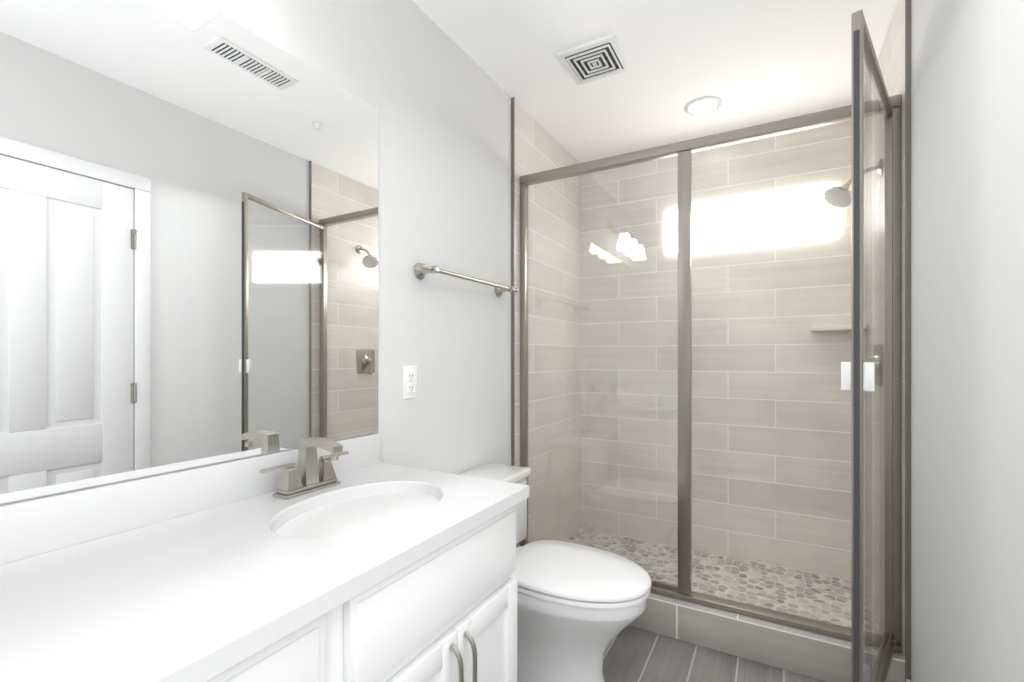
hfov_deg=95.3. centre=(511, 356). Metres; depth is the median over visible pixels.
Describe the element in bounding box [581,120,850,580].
tiled wall
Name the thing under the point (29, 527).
backsplash
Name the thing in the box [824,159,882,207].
shower head
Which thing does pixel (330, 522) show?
sink
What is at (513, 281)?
trim
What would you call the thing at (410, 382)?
electrical outlet plate
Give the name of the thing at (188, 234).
vanity mirror
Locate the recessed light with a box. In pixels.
[684,96,721,114]
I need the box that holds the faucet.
[256,437,351,500]
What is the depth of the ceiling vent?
1.97 m
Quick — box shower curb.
[629,592,904,681]
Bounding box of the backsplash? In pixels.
[0,433,379,564]
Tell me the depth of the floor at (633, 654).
1.77 m
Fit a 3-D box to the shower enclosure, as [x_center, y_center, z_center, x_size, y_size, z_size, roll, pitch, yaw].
[0.548,0.057,1.720,1.495,1.924,0.681,0,0,29]
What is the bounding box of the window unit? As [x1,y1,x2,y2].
[669,191,834,252]
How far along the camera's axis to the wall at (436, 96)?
1.75 m
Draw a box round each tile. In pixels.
[515,99,580,547]
[864,0,904,658]
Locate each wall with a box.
[38,0,510,497]
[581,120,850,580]
[911,0,1023,681]
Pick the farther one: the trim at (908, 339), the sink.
the trim at (908, 339)
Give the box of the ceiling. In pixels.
[412,0,896,162]
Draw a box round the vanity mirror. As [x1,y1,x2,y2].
[0,0,377,504]
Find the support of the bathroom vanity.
on the floor at (633, 654)
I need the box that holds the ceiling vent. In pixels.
[556,34,630,85]
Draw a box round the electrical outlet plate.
[403,365,416,398]
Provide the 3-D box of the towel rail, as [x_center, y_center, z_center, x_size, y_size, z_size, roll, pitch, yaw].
[-0.165,-0.310,1.915,0.084,0.060,0.682,0,0,29]
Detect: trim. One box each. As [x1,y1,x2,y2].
[511,97,514,465]
[905,0,910,681]
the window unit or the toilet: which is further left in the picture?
the toilet
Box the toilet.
[458,463,651,681]
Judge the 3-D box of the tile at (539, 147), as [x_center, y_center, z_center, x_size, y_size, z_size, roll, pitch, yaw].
[0.226,-0.050,2.685,0.012,2.440,0.900,0,0,29]
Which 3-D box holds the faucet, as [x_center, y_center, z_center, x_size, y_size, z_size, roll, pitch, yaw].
[-0.486,0.274,1.175,0.138,0.136,0.252,0,0,29]
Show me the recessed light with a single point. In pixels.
(704, 105)
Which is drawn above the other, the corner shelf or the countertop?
the corner shelf
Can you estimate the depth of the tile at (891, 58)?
1.86 m
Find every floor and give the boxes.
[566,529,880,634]
[603,625,824,681]
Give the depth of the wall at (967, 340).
1.09 m
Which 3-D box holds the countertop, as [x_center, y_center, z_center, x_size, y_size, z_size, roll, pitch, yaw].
[-0.577,0.357,0.699,0.559,0.030,1.548,0,0,29]
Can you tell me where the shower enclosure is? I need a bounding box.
[520,10,901,681]
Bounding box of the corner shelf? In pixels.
[811,324,868,331]
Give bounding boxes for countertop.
[0,461,528,681]
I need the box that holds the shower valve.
[864,344,882,385]
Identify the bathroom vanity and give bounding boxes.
[184,493,528,681]
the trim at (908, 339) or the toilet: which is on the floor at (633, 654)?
the toilet
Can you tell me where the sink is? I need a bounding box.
[244,481,459,548]
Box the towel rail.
[414,263,518,296]
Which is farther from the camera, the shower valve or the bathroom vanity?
the shower valve
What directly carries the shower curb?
on the floor at (633, 654)
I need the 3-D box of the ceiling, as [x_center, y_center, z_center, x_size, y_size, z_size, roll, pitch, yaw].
[0.286,-1.300,1.256,1.760,0.060,3.610,0,0,29]

